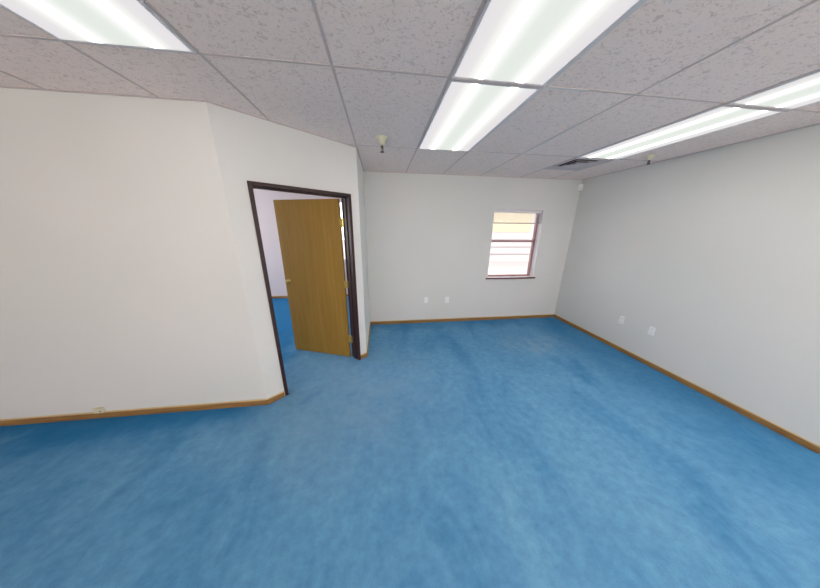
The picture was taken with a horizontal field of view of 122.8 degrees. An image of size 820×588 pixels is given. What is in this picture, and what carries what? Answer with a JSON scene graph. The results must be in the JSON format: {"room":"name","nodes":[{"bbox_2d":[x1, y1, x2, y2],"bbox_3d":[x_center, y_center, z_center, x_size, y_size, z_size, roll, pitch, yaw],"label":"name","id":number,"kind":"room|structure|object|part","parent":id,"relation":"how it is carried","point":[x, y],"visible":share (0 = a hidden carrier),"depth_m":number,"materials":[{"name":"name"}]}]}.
{"room":"empty office room","nodes":[
{"label":"empty office room","id":0,"kind":"room"},
{"bbox_2d":[0,88,266,418],"bbox_3d":[-3.340,-0.080,1.766,3.804,2.587,0.130,-2,17,-7],"label":"wall","id":1,"kind":"structure","parent":0,"point":[122,285],"depth_m":1.78,"materials":[{"name":"paint"}]},
{"bbox_2d":[92,407,105,413],"bbox_3d":[-2.903,1.085,2.087,0.072,0.051,0.027,-2,17,-7],"label":"phone jack","id":2,"kind":"object","parent":1,"relation":"attached to","point":[96,409],"visible":1,"depth_m":2.08,"materials":[{"name":"beige plastic"}]},
{"bbox_2d":[0,399,267,425],"bbox_3d":[-3.341,1.150,2.056,3.809,0.064,0.014,-2,17,-7],"label":"baseboard","id":3,"kind":"structure","parent":1,"relation":"attached to","point":[218,405],"depth_m":2.13,"materials":[{"name":"brown wood"}]},
{"bbox_2d":[0,85,818,179],"bbox_3d":[-1.023,-1.474,2.005,8.533,0.004,2.952,-2,17,-7],"label":"trim","id":4,"kind":"structure","parent":1,"relation":"attached to","point":[1,86],"depth_m":1.64,"materials":[{"name":"grey paint"}]},
{"bbox_2d":[206,102,365,398],"bbox_3d":[-1.087,-0.243,2.396,0.130,2.587,1.284,15,22,41],"label":"wall","id":5,"kind":"structure","parent":0,"point":[250,148],"depth_m":1.99,"materials":[{"name":"paint"}]},
{"bbox_2d":[267,391,284,404],"bbox_3d":[-1.402,1.085,2.341,0.014,0.064,0.158,15,22,41],"label":"baseboard","id":6,"kind":"structure","parent":5,"relation":"attached to","point":[280,395],"depth_m":2.34,"materials":[{"name":"brown wood"}]},
{"bbox_2d":[247,180,360,395],"bbox_3d":[-1.055,-0.023,2.499,0.158,2.106,0.970,15,22,41],"label":"trim","id":7,"kind":"structure","parent":5,"relation":"attached to","point":[346,203],"depth_m":2.42,"materials":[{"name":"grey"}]},
{"bbox_3d":[-1.108,-0.037,2.546,0.014,2.106,0.970,15,22,41],"label":"casing","id":8,"kind":"part","parent":7,"relation":"part of","materials":[{"name":"brown"}]},
{"bbox_2d":[273,199,352,355],"bbox_3d":[-1.229,-0.139,2.946,0.928,2.052,0.153,4,17,12],"label":"door","id":9,"kind":"structure","parent":5,"relation":"in","point":[309,230],"depth_m":2.89,"materials":[{"name":"brown wood"}]},
{"bbox_2d":[361,352,367,358],"bbox_3d":[-0.640,0.861,3.126,0.014,0.064,0.106,15,22,41],"label":"baseboard","id":10,"kind":"object","parent":5,"relation":"attached to","point":[363,355],"visible":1,"depth_m":3.12,"materials":[{"name":"brown wood"}]},
{"bbox_2d":[253,189,347,295],"bbox_3d":[-3.336,-1.157,5.404,4.753,2.587,0.160,-2,17,-7],"label":"wall","id":11,"kind":"structure","parent":0,"point":[264,199],"depth_m":5.24,"materials":[{"name":"white paint"}]},
{"bbox_2d":[272,294,347,297],"bbox_3d":[-3.401,0.079,5.671,4.623,0.064,0.014,-2,17,-7],"label":"baseboard","id":12,"kind":"structure","parent":11,"relation":"attached to","point":[347,294],"depth_m":5.68,"materials":[{"name":"brown wood"}]},
{"bbox_2d":[356,149,369,351],"bbox_3d":[-0.849,-0.776,4.203,0.130,2.587,2.956,-2,17,-7],"label":"wall","id":13,"kind":"structure","parent":0,"point":[360,175],"depth_m":3.17,"materials":[{"name":"paint"}]},
{"bbox_2d":[367,322,370,352],"bbox_3d":[-0.673,0.697,3.676,0.014,0.064,1.090,-2,17,-7],"label":"baseboard","id":14,"kind":"structure","parent":13,"relation":"attached to","point":[370,322],"depth_m":3.60,"materials":[{"name":"brown wood"}]},
{"bbox_2d":[0,296,819,587],"bbox_3d":[0.231,1.959,-0.228,10.500,0.120,13.400,-2,17,-7],"label":"floor","id":15,"kind":"structure","parent":0,"point":[522,452],"depth_m":1.61,"materials":[{"name":"blue carpet"}]},
{"bbox_2d":[0,0,819,179],"bbox_3d":[0.256,-0.627,-0.994,10.500,0.100,13.400,-2,17,-7],"label":"ceiling","id":16,"kind":"structure","parent":0,"point":[660,39],"depth_m":1.25,"materials":[{"name":"tile"}]},
{"bbox_2d":[0,0,196,53],"bbox_3d":[-1.282,-1.031,0.515,0.578,0.010,1.200,-2,17,-7],"label":"recessed light","id":17,"kind":"object","parent":16,"relation":"in","point":[119,23],"visible":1,"depth_m":0.95,"materials":[{"name":"white plastic"}]},
{"bbox_2d":[376,135,387,152],"bbox_3d":[-0.272,-1.454,2.182,0.120,0.128,0.120,-2,17,-7],"label":"sprinkler","id":18,"kind":"object","parent":16,"relation":"attached to","point":[382,139],"visible":1,"depth_m":2.15,"materials":[{"name":"beige plastic"}]},
{"bbox_2d":[0,0,819,179],"bbox_3d":[0.256,-0.573,-0.978,10.300,0.012,13.200,-2,17,-7],"label":"ceiling grid","id":19,"kind":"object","parent":16,"relation":"attached to","point":[201,54],"depth_m":1.29,"materials":[{"name":"grey paint"}]},
{"bbox_2d":[418,80,539,151],"bbox_3d":[0.445,-1.426,1.905,0.574,0.010,1.200,-2,17,-7],"label":"recessed light","id":20,"kind":"object","parent":16,"relation":"in","point":[466,113],"visible":0.96,"depth_m":1.67,"materials":[{"name":"white plastic"}]},
{"bbox_2d":[452,0,642,85],"bbox_3d":[0.596,-1.080,0.745,0.574,0.010,1.200,-2,17,-7],"label":"recessed light","id":21,"kind":"object","parent":16,"relation":"in","point":[527,42],"visible":1,"depth_m":1.00,"materials":[{"name":"white plastic"}]},
{"bbox_2d":[545,157,614,170],"bbox_3d":[2.240,-1.726,3.006,0.535,0.026,0.570,-2,17,-7],"label":"ceiling vent","id":22,"kind":"object","parent":16,"relation":"in","point":[575,164],"visible":0.98,"depth_m":2.93,"materials":[{"name":"grey metal"}]},
{"bbox_3d":[2.179,-1.706,2.914,0.384,0.014,0.384,-2,17,-7],"label":"vent frame","id":23,"kind":"part","parent":22,"relation":"part of","materials":[{"name":"grey metal"}]},
{"bbox_2d":[646,154,655,164],"bbox_3d":[2.789,-1.564,2.605,0.080,0.100,0.080,-2,17,-7],"label":"sprinkler","id":24,"kind":"object","parent":16,"relation":"attached to","point":[650,156],"visible":1,"depth_m":2.59,"materials":[{"name":"beige plastic"}]},
{"bbox_2d":[578,105,782,159],"bbox_3d":[2.353,-1.476,2.138,0.549,0.010,1.200,-2,17,-7],"label":"recessed light","id":25,"kind":"object","parent":16,"relation":"in","point":[721,117],"visible":0.91,"depth_m":1.93,"materials":[{"name":"white plastic"}]},
{"bbox_2d":[729,70,819,109],"bbox_3d":[2.504,-1.130,0.978,0.549,0.010,1.200,-2,17,-7],"label":"recessed light","id":26,"kind":"object","parent":16,"relation":"in","point":[802,91],"visible":1,"depth_m":1.42,"materials":[{"name":"white plastic"}]},
{"bbox_2d":[363,171,581,320],"bbox_3d":[1.209,-0.740,4.150,3.940,2.587,0.160,-2,17,-7],"label":"wall","id":27,"kind":"structure","parent":0,"point":[428,235],"depth_m":3.97,"materials":[{"name":"paint"}]},
{"bbox_2d":[370,314,553,324],"bbox_3d":[1.128,0.496,4.416,3.780,0.064,0.014,-2,17,-7],"label":"baseboard","id":28,"kind":"structure","parent":27,"relation":"attached to","point":[541,315],"depth_m":4.39,"materials":[{"name":"brown wood"}]},
{"bbox_2d":[486,209,543,278],"bbox_3d":[1.919,-0.909,4.178,1.000,1.242,0.188,-2,17,-7],"label":"window","id":29,"kind":"structure","parent":27,"relation":"in","point":[537,227],"depth_m":4.25,"materials":[{"name":"white"}]},
{"bbox_3d":[1.924,-0.302,4.268,1.000,0.028,0.016,-2,17,-7],"label":"sill","id":30,"kind":"part","parent":29,"relation":"part of","materials":[{"name":"red"}]},
{"bbox_3d":[1.913,-0.994,4.205,0.860,0.035,0.046,-2,17,-7],"label":"meeting rail","id":31,"kind":"part","parent":29,"relation":"part of","materials":[{"name":"red"}]},
{"bbox_2d":[493,210,541,223],"bbox_3d":[1.925,-1.384,4.025,0.920,0.228,0.046,-2,17,-7],"label":"window blind","id":32,"kind":"object","parent":29,"relation":"attached to","point":[520,212],"visible":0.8,"depth_m":4.00,"materials":[{"name":"white"}]},
{"bbox_3d":[1.924,-1.283,4.055,0.908,0.018,0.042,-2,17,-7],"label":"rail","id":33,"kind":"part","parent":32,"relation":"part of","materials":[{"name":"grey"}]},
{"bbox_2d":[578,184,583,190],"bbox_3d":[2.998,-1.873,3.929,0.067,0.096,0.069,13,21,36],"label":"sensor","id":34,"kind":"object","parent":27,"relation":"attached to","point":[580,187],"visible":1,"depth_m":3.90,"materials":[{"name":"white plastic"}]},
{"bbox_2d":[555,124,819,445],"bbox_3d":[3.277,-0.349,2.900,0.160,2.587,2.952,-2,17,-7],"label":"wall","id":35,"kind":"structure","parent":0,"point":[717,251],"depth_m":2.36,"materials":[{"name":"paint"}]},
{"bbox_2d":[618,316,624,323],"bbox_3d":[3.158,0.388,3.335,0.010,0.115,0.070,-2,17,-7],"label":"wall outlet","id":36,"kind":"object","parent":35,"relation":"attached to","point":[621,319],"visible":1,"depth_m":3.33,"materials":[{"name":"white plastic"}]},
{"bbox_2d":[647,326,655,335],"bbox_3d":[3.205,0.491,2.966,0.010,0.115,0.070,-2,17,-7],"label":"wall outlet","id":37,"kind":"object","parent":35,"relation":"attached to","point":[651,331],"visible":1,"depth_m":2.96,"materials":[{"name":"white plastic"}]},
{"bbox_2d":[554,314,819,453],"bbox_3d":[3.180,0.865,3.241,0.014,0.064,2.966,-2,17,-7],"label":"baseboard","id":38,"kind":"structure","parent":35,"relation":"attached to","point":[786,433],"depth_m":2.40,"materials":[{"name":"brown wood"}]},
{"label":"outside","id":39,"kind":"structure","parent":0,"visible":0},
{"bbox_2d":[343,240,527,274],"bbox_3d":[1.094,-4.565,23.019,36.000,0.200,33.900,-2,17,-7],"label":"ground","id":40,"kind":"structure","parent":39,"point":[494,267],"depth_m":12.31,"materials":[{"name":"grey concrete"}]},
{"bbox_2d":[489,213,535,261],"bbox_3d":[7.167,-4.754,15.763,18.300,4.400,4.700,-2,17,-7],"label":"neighbouring building","id":41,"kind":"structure","parent":40,"relation":"on","point":[499,251],"depth_m":14.00,"materials":[{"name":"grey"}]}
]}

